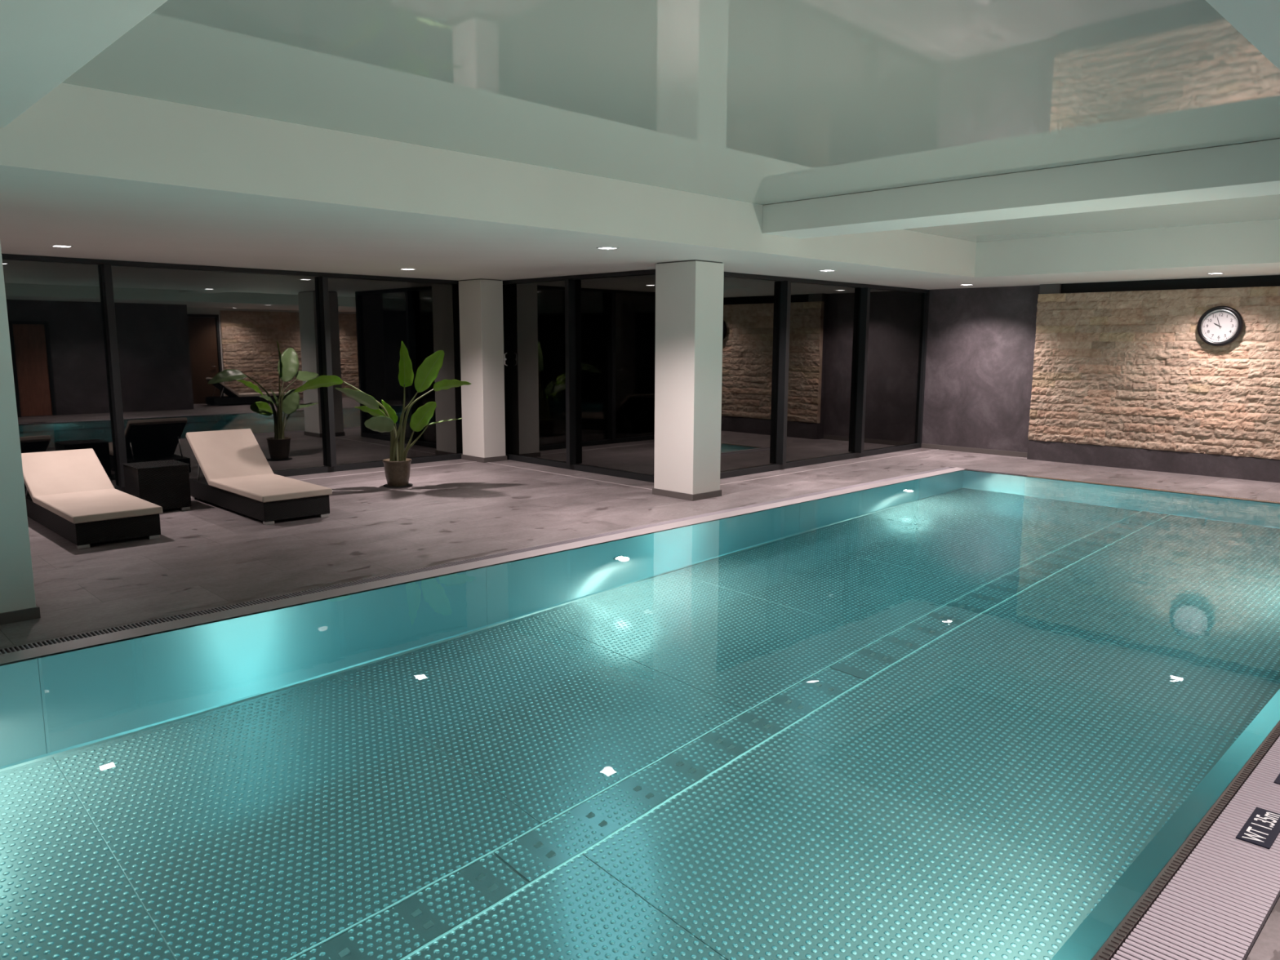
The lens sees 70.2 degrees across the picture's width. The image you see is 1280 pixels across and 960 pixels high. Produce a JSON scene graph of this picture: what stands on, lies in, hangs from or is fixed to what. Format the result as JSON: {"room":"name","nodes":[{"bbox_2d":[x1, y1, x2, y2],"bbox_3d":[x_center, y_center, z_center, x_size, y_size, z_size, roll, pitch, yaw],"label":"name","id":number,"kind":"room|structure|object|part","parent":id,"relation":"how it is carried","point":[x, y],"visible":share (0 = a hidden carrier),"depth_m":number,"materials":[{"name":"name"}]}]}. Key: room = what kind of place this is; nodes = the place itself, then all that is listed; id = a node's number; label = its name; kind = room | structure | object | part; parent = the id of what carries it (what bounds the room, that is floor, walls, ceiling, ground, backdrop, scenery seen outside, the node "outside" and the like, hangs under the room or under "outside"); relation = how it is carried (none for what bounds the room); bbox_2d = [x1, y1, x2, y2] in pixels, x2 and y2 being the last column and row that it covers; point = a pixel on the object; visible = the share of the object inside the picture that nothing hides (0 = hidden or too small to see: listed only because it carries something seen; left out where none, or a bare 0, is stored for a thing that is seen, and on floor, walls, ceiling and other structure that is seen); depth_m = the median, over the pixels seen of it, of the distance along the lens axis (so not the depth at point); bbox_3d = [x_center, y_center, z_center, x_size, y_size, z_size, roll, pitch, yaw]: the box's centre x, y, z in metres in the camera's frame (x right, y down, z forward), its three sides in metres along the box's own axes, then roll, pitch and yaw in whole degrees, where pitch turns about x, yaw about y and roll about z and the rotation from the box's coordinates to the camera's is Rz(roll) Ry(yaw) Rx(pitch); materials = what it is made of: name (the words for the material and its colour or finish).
{"room":"spa","nodes":[
{"label":"spa","id":0,"kind":"room"},
{"bbox_2d":[302,448,938,489],"bbox_3d":[-2.447,0.153,10.287,16.765,0.013,3.795,-8,12,-44],"label":"trim","id":1,"kind":"structure","parent":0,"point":[937,449],"depth_m":11.97,"materials":[{"name":"grey"}]},
{"bbox_2d":[0,0,1279,289],"bbox_3d":[1.060,-2.194,6.487,17.165,0.695,14.929,-8,12,-44],"label":"ceiling","id":2,"kind":"structure","parent":0,"point":[442,140],"depth_m":5.29,"materials":[{"name":"white paint"}]},
{"bbox_2d":[50,244,73,247],"bbox_3d":[-5.339,-2.159,8.404,0.148,0.006,0.148,-8,12,-44],"label":"recessed light","id":3,"kind":"object","parent":2,"relation":"in","point":[58,246],"visible":1,"depth_m":8.39,"materials":[{"name":"white plastic"}]},
{"bbox_2d":[0,0,167,127],"bbox_3d":[-1.728,-1.571,2.526,0.764,0.262,4.835,-8,12,-44],"label":"ceiling beam","id":4,"kind":"structure","parent":2,"relation":"attached to","point":[43,43],"depth_m":3.15,"materials":[{"name":"white paint"}]},
{"bbox_2d":[595,246,618,249],"bbox_3d":[-0.298,-2.128,8.348,0.148,0.006,0.148,-8,12,-44],"label":"recessed light","id":5,"kind":"object","parent":2,"relation":"in","point":[603,247],"visible":1,"depth_m":8.33,"materials":[{"name":"white plastic"}]},
{"bbox_2d":[817,269,835,271],"bbox_3d":[2.225,-2.490,10.820,0.148,0.006,0.148,-8,12,-44],"label":"recessed light","id":6,"kind":"object","parent":2,"relation":"in","point":[825,270],"visible":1,"depth_m":10.81,"materials":[{"name":"white plastic"}]},
{"bbox_2d":[762,138,1279,238],"bbox_3d":[3.091,-2.260,7.221,0.629,0.262,4.835,-8,12,-44],"label":"ceiling beam","id":7,"kind":"structure","parent":2,"relation":"attached to","point":[1251,169],"depth_m":6.87,"materials":[{"name":"white paint"}]},
{"bbox_2d":[1207,272,1223,274],"bbox_3d":[6.943,-2.492,10.976,0.148,0.006,0.148,-8,12,-44],"label":"recessed light","id":8,"kind":"object","parent":2,"relation":"in","point":[1207,273],"visible":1,"depth_m":10.95,"materials":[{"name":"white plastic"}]},
{"bbox_2d":[0,448,1279,959],"bbox_3d":[1.029,0.743,6.879,16.865,0.120,14.679,-8,12,-44],"label":"floor","id":9,"kind":"structure","parent":0,"point":[206,555],"depth_m":8.39,"materials":[{"name":"grey tile"}]},
{"bbox_2d":[0,241,40,625],"bbox_3d":[-4.084,-0.420,5.472,0.490,2.553,0.620,-8,12,-44],"label":"column","id":10,"kind":"structure","parent":9,"relation":"on","point":[17,593],"depth_m":5.46,"materials":[{"name":"white paint"}]},
{"bbox_3d":[-4.090,0.808,5.658,0.490,0.069,0.620,-8,12,-44],"label":"skirting","id":11,"kind":"part","parent":10,"relation":"part of","materials":[{"name":"grey tile"}]},
{"bbox_2d":[21,448,162,549],"bbox_3d":[-5.077,0.125,8.323,0.679,0.613,2.040,-8,12,-44],"label":"sun lounger","id":12,"kind":"object","parent":9,"relation":"on","point":[71,495],"visible":0.83,"depth_m":8.16,"materials":[{"name":"beige fabric"}]},
{"bbox_2d":[122,459,191,510],"bbox_3d":[-4.879,0.067,9.203,0.482,0.466,0.482,-8,12,-44],"label":"side table","id":13,"kind":"object","parent":9,"relation":"on","point":[166,484],"visible":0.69,"depth_m":9.05,"materials":[{"name":"black wicker"}]},
{"bbox_2d":[1,253,462,493],"bbox_3d":[-6.148,-1.067,9.685,10.903,2.551,0.160,-8,12,-44],"label":"window","id":14,"kind":"structure","parent":9,"relation":"on","point":[120,360],"depth_m":10.80,"materials":[{"name":"grey"}]},
{"bbox_3d":[-6.692,-1.008,9.198,2.385,2.427,0.006,-8,12,-44],"label":"pane","id":15,"kind":"part","parent":14,"relation":"part of","materials":[{"name":"clear glass"}]},
{"bbox_3d":[-4.939,-1.259,10.906,2.385,2.427,0.006,-8,12,-44],"label":"pane","id":16,"kind":"part","parent":14,"relation":"part of","materials":[{"name":"clear glass"}]},
{"bbox_3d":[-3.183,-1.510,12.618,2.396,2.427,0.006,-8,12,-44],"label":"pane","id":17,"kind":"part","parent":14,"relation":"part of","materials":[{"name":"clear glass"}]},
{"bbox_2d":[186,428,332,524],"bbox_3d":[-3.941,-0.079,9.321,0.679,0.727,2.020,-8,12,-44],"label":"sun lounger","id":18,"kind":"object","parent":9,"relation":"on","point":[239,477],"visible":0.98,"depth_m":9.33,"materials":[{"name":"beige fabric"}]},
{"bbox_2d":[293,341,471,488],"bbox_3d":[-2.964,-0.767,10.652,2.003,1.700,0.343,-2,9,-17],"label":"potted plant","id":19,"kind":"object","parent":9,"relation":"on","point":[397,468],"visible":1,"depth_m":10.66,"materials":[{"name":"green plant"}]},
{"bbox_3d":[-2.873,-0.086,10.787,0.332,0.312,0.332,-8,12,-44],"label":"pot","id":20,"kind":"part","parent":19,"relation":"part of","materials":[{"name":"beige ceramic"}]},
{"bbox_2d":[0,466,951,654],"bbox_3d":[-0.344,0.509,8.062,13.100,0.035,0.122,-8,12,-44],"label":"grate","id":21,"kind":"object","parent":9,"relation":"in","point":[429,568],"visible":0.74,"depth_m":6.68,"materials":[{"name":"grey plastic"}]},
{"bbox_2d":[458,278,506,462],"bbox_3d":[-2.257,-1.557,13.031,0.402,2.553,0.570,-8,12,-44],"label":"column","id":22,"kind":"structure","parent":9,"relation":"on","point":[480,300],"depth_m":12.87,"materials":[{"name":"white paint"}]},
{"bbox_3d":[-2.263,-0.329,13.217,0.402,0.069,0.570,-8,12,-44],"label":"skirting","id":23,"kind":"part","parent":22,"relation":"part of","materials":[{"name":"grey tile"}]},
{"bbox_2d":[502,269,655,482],"bbox_3d":[-0.949,-1.410,12.106,0.163,2.551,3.770,-8,12,-44],"label":"window","id":24,"kind":"structure","parent":9,"relation":"on","point":[579,350],"depth_m":11.91,"materials":[{"name":"grey"}]},
{"bbox_3d":[-1.555,-1.524,12.761,0.006,2.427,1.852,-8,12,-44],"label":"pane","id":25,"kind":"part","parent":24,"relation":"part of","materials":[{"name":"clear glass"}]},
{"bbox_3d":[-0.249,-1.319,11.450,0.006,2.427,1.724,-8,12,-44],"label":"pane","id":26,"kind":"part","parent":24,"relation":"part of","materials":[{"name":"clear glass"}]},
{"bbox_2d":[0,466,1279,959],"bbox_3d":[1.444,1.538,6.306,13.200,1.544,5.065,-8,12,-44],"label":"swimming pool","id":27,"kind":"object","parent":9,"relation":"in","point":[1123,930],"visible":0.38,"depth_m":5.49,"materials":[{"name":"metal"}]},
{"bbox_2d":[0,470,1279,959],"bbox_3d":[1.486,1.574,6.292,13.052,1.577,4.915,-8,12,-44],"label":"pool water","id":28,"kind":"object","parent":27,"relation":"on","point":[962,714],"visible":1,"depth_m":3.90,"materials":[{"name":"teal liquid"}]},
{"bbox_3d":[3.213,1.112,4.428,13.200,0.104,0.032,-8,12,-44],"label":"lip rail","id":29,"kind":"part","parent":27,"relation":"part of","materials":[{"name":"brown metal"}]},
{"bbox_2d":[652,259,724,501],"bbox_3d":[0.532,-1.093,10.053,0.483,2.553,0.618,-8,12,-44],"label":"column","id":30,"kind":"structure","parent":9,"relation":"on","point":[689,294],"depth_m":9.87,"materials":[{"name":"white paint"}]},
{"bbox_3d":[0.527,0.135,10.239,0.483,0.069,0.618,-8,12,-44],"label":"skirting","id":31,"kind":"part","parent":30,"relation":"part of","materials":[{"name":"grey tile"}]},
{"bbox_2d":[961,467,1279,502],"bbox_3d":[6.160,0.124,10.803,0.040,0.035,5.040,-8,12,-44],"label":"grate","id":32,"kind":"object","parent":9,"relation":"in","point":[962,468],"visible":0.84,"depth_m":11.13,"materials":[{"name":"grey plastic"}]},
{"bbox_2d":[1111,736,1279,959],"bbox_3d":[3.355,1.089,4.351,13.100,0.035,0.256,-8,12,-44],"label":"grate","id":33,"kind":"object","parent":9,"relation":"in","point":[1218,904],"visible":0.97,"depth_m":2.83,"materials":[{"name":"grey plastic"}]},
{"bbox_2d":[1235,807,1279,848],"bbox_3d":[2.211,1.232,3.231,0.300,0.005,0.100,-8,12,-44],"label":"plate","id":34,"kind":"object","parent":33,"relation":"on","point":[1262,828],"visible":1,"depth_m":3.21,"materials":[{"name":"black"}]},
{"bbox_2d":[1273,773,1279,784],"bbox_3d":[2.622,1.173,3.631,0.300,0.005,0.100,-8,12,-44],"label":"plate","id":35,"kind":"object","parent":33,"relation":"on","point":[1277,780],"visible":1,"depth_m":3.58,"materials":[{"name":"black"}]},
{"bbox_2d":[1245,895,1279,959],"bbox_3d":[1.500,0.869,6.165,13.280,0.149,5.475,-8,12,-44],"label":"trim","id":36,"kind":"structure","parent":9,"relation":"in","point":[1279,895],"depth_m":2.90,"materials":[{"name":"grey metal"}]},
{"bbox_2d":[921,275,1279,483],"bbox_3d":[8.312,-1.213,11.084,0.349,2.555,10.809,-8,12,-44],"label":"wall","id":37,"kind":"structure","parent":0,"point":[980,343],"depth_m":13.95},
{"bbox_2d":[720,271,929,479],"bbox_3d":[2.558,-1.498,12.797,5.812,2.551,0.160,-8,12,-44],"label":"window","id":38,"kind":"structure","parent":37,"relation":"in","point":[815,371],"depth_m":12.75,"materials":[{"name":"grey"}]},
{"bbox_3d":[1.177,-1.320,11.495,1.880,2.427,0.006,-8,12,-44],"label":"pane","id":39,"kind":"part","parent":38,"relation":"part of","materials":[{"name":"clear glass"}]},
{"bbox_3d":[2.564,-1.518,12.847,1.865,2.427,0.006,-8,12,-44],"label":"pane","id":40,"kind":"part","parent":38,"relation":"part of","materials":[{"name":"clear glass"}]},
{"bbox_3d":[3.923,-1.712,14.170,1.798,2.427,0.006,-8,12,-44],"label":"pane","id":41,"kind":"part","parent":38,"relation":"part of","materials":[{"name":"clear glass"}]},
{"bbox_2d":[920,443,1027,457],"bbox_3d":[5.269,-0.467,14.343,0.012,0.075,1.814,-8,12,-44],"label":"baseboard","id":42,"kind":"structure","parent":37,"relation":"attached to","point":[1008,453],"depth_m":14.32,"materials":[{"name":"grey tile"}]},
{"bbox_2d":[1039,283,1061,293],"bbox_3d":[5.929,-2.758,13.138,0.080,0.136,0.285,-8,12,-44],"label":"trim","id":43,"kind":"structure","parent":37,"relation":"attached to","point":[1044,288],"depth_m":13.10,"materials":[{"name":"grey paint"}]},
{"bbox_2d":[1061,275,1279,293],"bbox_3d":[9.009,-2.271,10.080,0.014,0.153,8.450,-8,12,-44],"label":"trim","id":44,"kind":"structure","parent":37,"relation":"attached to","point":[1268,280],"depth_m":12.02,"materials":[{"name":"black"}]},
{"bbox_2d":[1027,286,1279,459],"bbox_3d":[8.860,-1.170,10.309,0.114,2.123,8.740,-8,12,-44],"label":"stone wall","id":45,"kind":"structure","parent":0,"point":[1132,369],"depth_m":12.20,"materials":[{"name":"stone"}]},
{"bbox_2d":[1196,306,1244,346],"bbox_3d":[7.380,-1.958,11.580,0.068,0.510,0.510,-8,12,-44],"label":"wall clock","id":46,"kind":"object","parent":45,"relation":"attached to","point":[1219,326],"visible":1,"depth_m":11.57,"materials":[{"name":"black"}]}
]}

